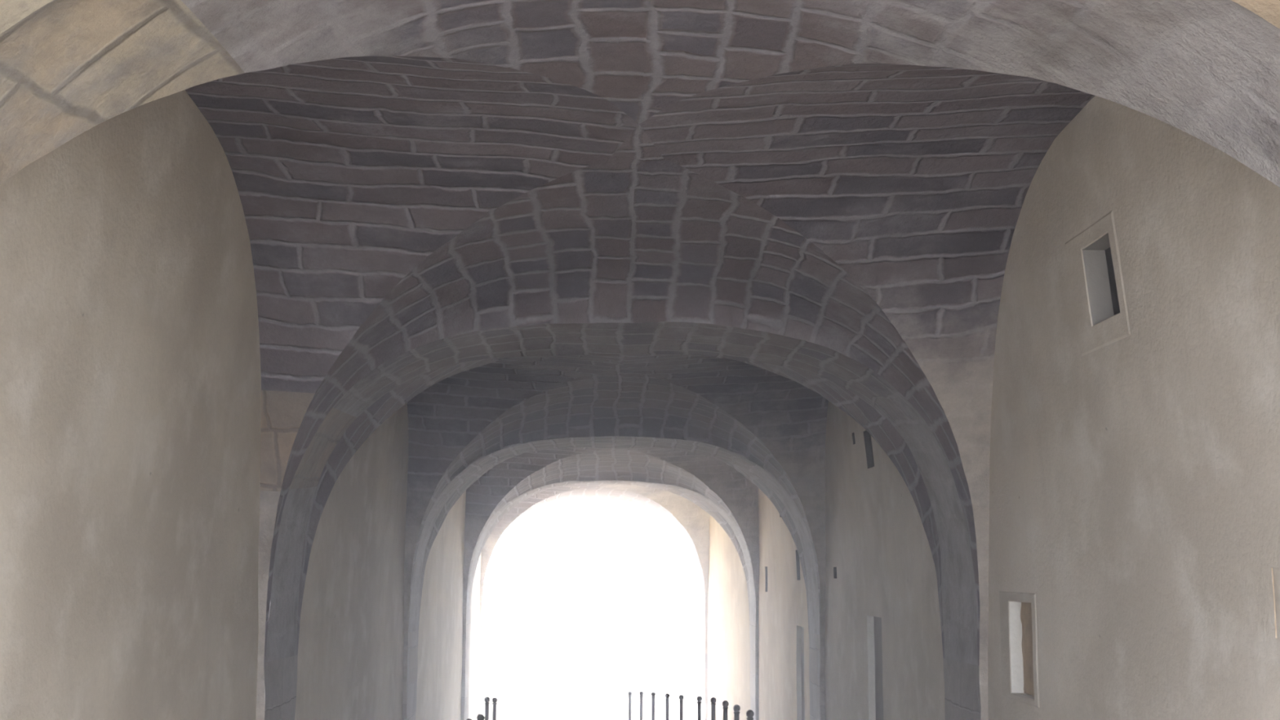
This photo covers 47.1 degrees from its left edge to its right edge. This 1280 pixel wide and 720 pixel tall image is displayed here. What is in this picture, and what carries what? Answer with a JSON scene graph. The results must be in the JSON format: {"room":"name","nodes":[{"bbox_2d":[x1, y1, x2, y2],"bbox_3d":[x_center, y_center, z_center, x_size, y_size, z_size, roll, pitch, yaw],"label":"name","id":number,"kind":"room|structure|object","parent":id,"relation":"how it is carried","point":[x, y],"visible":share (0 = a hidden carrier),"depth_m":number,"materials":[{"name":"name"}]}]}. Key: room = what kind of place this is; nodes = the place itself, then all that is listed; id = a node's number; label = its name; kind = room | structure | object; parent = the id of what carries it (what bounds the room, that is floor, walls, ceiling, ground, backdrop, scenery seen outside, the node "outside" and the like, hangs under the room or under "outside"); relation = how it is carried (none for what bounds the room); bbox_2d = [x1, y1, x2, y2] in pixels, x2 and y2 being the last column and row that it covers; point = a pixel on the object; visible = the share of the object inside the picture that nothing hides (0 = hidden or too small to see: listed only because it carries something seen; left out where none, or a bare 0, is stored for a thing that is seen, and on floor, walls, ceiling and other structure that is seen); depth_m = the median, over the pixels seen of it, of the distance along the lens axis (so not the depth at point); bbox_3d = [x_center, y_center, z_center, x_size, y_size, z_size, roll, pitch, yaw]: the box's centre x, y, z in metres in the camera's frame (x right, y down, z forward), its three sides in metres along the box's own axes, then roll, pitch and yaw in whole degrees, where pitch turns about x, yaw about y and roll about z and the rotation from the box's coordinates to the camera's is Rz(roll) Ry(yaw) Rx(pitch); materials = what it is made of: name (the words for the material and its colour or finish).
{"room":"vaulted stone passageway","nodes":[
{"label":"vaulted stone passageway","id":0,"kind":"room"},
{"bbox_2d":[0,4,466,719],"bbox_3d":[-2.563,1.973,14.561,0.372,6.502,21.598,1,-8,-1],"label":"wall","id":1,"kind":"structure","parent":0,"point":[131,372],"depth_m":7.57,"materials":[{"name":"paint"}]},
{"bbox_2d":[468,551,481,719],"bbox_3d":[-3.124,4.289,29.531,0.367,6.942,6.470,1,-8,-4],"label":"wall","id":2,"kind":"structure","parent":0,"point":[475,599],"depth_m":29.68,"materials":[{"name":"paint"}]},
{"bbox_2d":[470,482,750,653],"bbox_3d":[-0.774,4.222,29.602,5.466,3.692,6.441,1,-8,-1],"label":"ceiling","id":3,"kind":"structure","parent":0,"point":[691,513],"depth_m":31.69,"materials":[{"name":"stone"}]},
{"bbox_2d":[416,435,809,692],"bbox_3d":[-0.404,3.004,22.127,5.139,3.765,6.442,1,-8,-1],"label":"ceiling","id":4,"kind":"structure","parent":0,"point":[731,486],"depth_m":24.42,"materials":[{"name":"stone"}]},
{"bbox_2d":[296,354,944,705],"bbox_3d":[-0.213,1.775,14.649,5.136,3.851,6.441,1,-8,-1],"label":"ceiling","id":5,"kind":"structure","parent":0,"point":[774,417],"depth_m":16.61,"materials":[{"name":"stone"}]},
{"bbox_2d":[268,323,979,706],"bbox_3d":[-1.069,2.605,33.831,28.000,11.585,0.001,1,-8,-1],"label":"wall","id":6,"kind":"structure","parent":0,"point":[548,323],"depth_m":33.64,"materials":[{"name":"stone"}]},
{"bbox_2d":[0,0,1279,719],"bbox_3d":[-0.015,0.573,7.168,5.128,3.888,6.441,1,-8,-1],"label":"ceiling","id":7,"kind":"structure","parent":0,"point":[852,179],"depth_m":7.89,"materials":[{"name":"stone"}]},
{"bbox_2d":[706,515,750,719],"bbox_3d":[1.579,4.337,29.647,0.370,6.942,6.469,1,-8,-4],"label":"wall","id":8,"kind":"structure","parent":0,"point":[728,638],"depth_m":29.52,"materials":[{"name":"paint"}]},
{"bbox_2d":[758,1,1279,719],"bbox_3d":[2.139,2.021,14.676,0.372,6.502,21.598,1,-8,-1],"label":"wall","id":9,"kind":"structure","parent":0,"point":[1135,478],"depth_m":7.59,"materials":[{"name":"paint"}]},
{"bbox_2d":[764,566,767,591],"bbox_3d":[2.098,3.590,24.046,0.066,0.410,0.340,1,-8,-1],"label":"window","id":10,"kind":"structure","parent":9,"relation":"in","point":[766,567],"depth_m":24.22,"materials":[{"name":"stone"}]},
{"bbox_2d":[795,550,799,580],"bbox_3d":[2.199,2.812,20.148,0.080,0.410,0.360,1,-8,-1],"label":"window","id":11,"kind":"structure","parent":9,"relation":"in","point":[797,562],"depth_m":20.33,"materials":[{"name":"stone"}]},
{"bbox_2d":[796,625,804,719],"bbox_3d":[2.203,4.309,19.837,0.078,1.400,0.760,1,-8,-1],"label":"window","id":12,"kind":"structure","parent":9,"relation":"in","point":[800,630],"depth_m":20.18,"materials":[{"name":"grey stone"}]},
{"bbox_2d":[833,567,836,578],"bbox_3d":[2.276,2.454,16.937,0.055,0.130,0.220,1,-8,-1],"label":"window","id":13,"kind":"structure","parent":9,"relation":"in","point":[834,568],"depth_m":17.05,"materials":[{"name":"stone"}]},
{"bbox_2d":[852,432,855,444],"bbox_3d":[2.237,0.811,15.197,0.064,0.120,0.120,1,-8,-1],"label":"window","id":14,"kind":"structure","parent":9,"relation":"in","point":[853,434],"depth_m":15.26,"materials":[{"name":"stone"}]},
{"bbox_2d":[863,430,874,468],"bbox_3d":[2.280,0.873,14.447,0.103,0.370,0.370,1,-8,-1],"label":"window","id":15,"kind":"structure","parent":9,"relation":"in","point":[868,448],"depth_m":14.63,"materials":[{"name":"stone"}]},
{"bbox_2d":[866,614,883,719],"bbox_3d":[2.345,3.237,14.416,0.078,1.420,0.800,1,-8,-1],"label":"window","id":16,"kind":"structure","parent":9,"relation":"in","point":[873,624],"depth_m":14.78,"materials":[{"name":"grey stone"}]},
{"bbox_2d":[999,591,1039,707],"bbox_3d":[2.484,1.854,9.492,0.094,0.715,0.860,1,-8,-1],"label":"window","id":17,"kind":"structure","parent":9,"relation":"in","point":[1018,619],"depth_m":9.65,"materials":[{"name":"paint"}]},
{"bbox_2d":[1065,209,1130,356],"bbox_3d":[2.444,-0.384,7.703,0.184,0.650,0.780,1,-8,-1],"label":"window","id":18,"kind":"structure","parent":9,"relation":"in","point":[1106,299],"depth_m":7.82,"materials":[{"name":"grey stone"}]},
{"bbox_2d":[1271,567,1279,638],"bbox_3d":[2.549,0.946,5.691,0.011,0.280,0.400,1,-8,-1],"label":"window","id":19,"kind":"structure","parent":9,"relation":"in","point":[1275,571],"depth_m":5.87,"materials":[{"name":"paint"}]},
{"bbox_3d":[-0.485,4.977,16.781,5.630,1.927,33.132,1,-8,-1],"label":"floor","id":20,"kind":"structure","parent":0,"visible":0},
{"bbox_2d":[476,713,484,719],"bbox_3d":[-1.336,3.501,12.202,0.124,1.096,0.124,1,-8,-1],"label":"post","id":21,"kind":"object","parent":20,"relation":"on","point":[480,717],"visible":1,"depth_m":12.25,"materials":[{"name":"grey metal"}]},
{"bbox_2d":[484,696,489,719],"bbox_3d":[-1.710,4.311,16.322,0.124,1.117,0.124,1,-8,-1],"label":"post","id":22,"kind":"object","parent":20,"relation":"on","point":[486,699],"visible":1,"depth_m":16.36,"materials":[{"name":"grey metal"}]},
{"bbox_2d":[492,697,497,719],"bbox_3d":[-1.742,4.567,17.497,0.124,1.075,0.124,1,-8,-1],"label":"post","id":23,"kind":"object","parent":20,"relation":"on","point":[494,699],"visible":1,"depth_m":17.54,"materials":[{"name":"grey metal"}]},
{"bbox_2d":[477,496,707,719],"bbox_3d":[-1.061,5.681,33.001,5.207,5.185,0.792,1,-8,-1],"label":"arch","id":24,"kind":"object","parent":20,"relation":"on","point":[704,669],"visible":0.77,"depth_m":33.03,"materials":[{"name":"stone"}]},
{"bbox_2d":[460,480,759,719],"bbox_3d":[-0.509,4.467,25.757,5.170,4.707,1.236,1,-8,-1],"label":"arch","id":25,"kind":"object","parent":20,"relation":"on","point":[754,694],"visible":0.98,"depth_m":25.75,"materials":[{"name":"stone"}]},
{"bbox_2d":[402,435,825,719],"bbox_3d":[-0.318,3.163,18.290,5.174,4.338,1.231,1,-8,-1],"label":"arch","id":26,"kind":"object","parent":20,"relation":"on","point":[817,712],"visible":1,"depth_m":18.40,"materials":[{"name":"stone"}]},
{"bbox_2d":[263,321,981,719],"bbox_3d":[-0.117,1.815,10.828,5.176,4.067,1.227,1,-8,-1],"label":"arch","id":27,"kind":"object","parent":20,"relation":"on","point":[961,667],"visible":1,"depth_m":10.93,"materials":[{"name":"stone"}]},
{"bbox_2d":[627,691,631,719],"bbox_3d":[-0.160,5.713,23.034,0.124,1.013,0.124,1,-8,-1],"label":"post","id":28,"kind":"object","parent":20,"relation":"on","point":[629,693],"visible":1,"depth_m":23.06,"materials":[{"name":"grey metal"}]},
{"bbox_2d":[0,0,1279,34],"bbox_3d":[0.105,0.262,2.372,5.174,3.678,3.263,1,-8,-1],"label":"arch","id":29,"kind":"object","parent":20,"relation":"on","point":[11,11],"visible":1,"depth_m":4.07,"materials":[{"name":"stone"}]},
{"bbox_2d":[639,691,643,719],"bbox_3d":[0.017,5.464,21.861,0.124,1.043,0.124,1,-8,-1],"label":"post","id":30,"kind":"object","parent":20,"relation":"on","point":[641,693],"visible":1,"depth_m":21.89,"materials":[{"name":"grey metal"}]},
{"bbox_2d":[650,692,655,719],"bbox_3d":[0.185,5.220,20.688,0.124,1.064,0.124,1,-8,-1],"label":"post","id":31,"kind":"object","parent":20,"relation":"on","point":[653,694],"visible":1,"depth_m":20.72,"materials":[{"name":"grey metal"}]},
{"bbox_2d":[664,693,670,719],"bbox_3d":[0.362,4.979,19.514,0.124,1.079,0.124,1,-8,-1],"label":"post","id":32,"kind":"object","parent":20,"relation":"on","point":[667,695],"visible":1,"depth_m":19.55,"materials":[{"name":"grey metal"}]},
{"bbox_2d":[678,694,684,719],"bbox_3d":[0.515,4.737,18.340,0.124,1.094,0.124,1,-8,-1],"label":"post","id":33,"kind":"object","parent":20,"relation":"on","point":[681,697],"visible":1,"depth_m":18.38,"materials":[{"name":"grey metal"}]},
{"bbox_2d":[696,695,702,719],"bbox_3d":[0.693,4.494,17.166,0.124,1.113,0.124,1,-8,-1],"label":"post","id":34,"kind":"object","parent":20,"relation":"on","point":[699,699],"visible":1,"depth_m":17.20,"materials":[{"name":"grey metal"}]},
{"bbox_2d":[710,697,716,719],"bbox_3d":[0.798,4.250,15.991,0.124,1.132,0.124,1,-8,-1],"label":"post","id":35,"kind":"object","parent":20,"relation":"on","point":[713,700],"visible":1,"depth_m":16.03,"materials":[{"name":"grey metal"}]},
{"bbox_2d":[721,700,728,719],"bbox_3d":[0.862,4.014,14.814,0.124,1.135,0.124,1,-8,-1],"label":"post","id":36,"kind":"object","parent":20,"relation":"on","point":[725,704],"visible":1,"depth_m":14.86,"materials":[{"name":"grey metal"}]},
{"bbox_2d":[733,704,740,719],"bbox_3d":[0.899,3.779,13.636,0.124,1.135,0.124,1,-8,-1],"label":"post","id":37,"kind":"object","parent":20,"relation":"on","point":[736,708],"visible":1,"depth_m":13.68,"materials":[{"name":"grey metal"}]},
{"bbox_2d":[746,709,754,719],"bbox_3d":[0.935,3.546,12.457,0.124,1.131,0.124,1,-8,-1],"label":"post","id":38,"kind":"object","parent":20,"relation":"on","point":[749,713],"visible":1,"depth_m":12.50,"materials":[{"name":"grey metal"}]},
{"label":"outside","id":39,"kind":"structure","parent":0,"visible":0},
{"bbox_2d":[480,601,702,719],"bbox_3d":[-3.640,25.285,144.789,180.000,2.811,226.118,1,-8,-1],"label":"ground","id":40,"kind":"structure","parent":39,"point":[540,660],"depth_m":62.78,"materials":[{"name":"white"}]}
]}

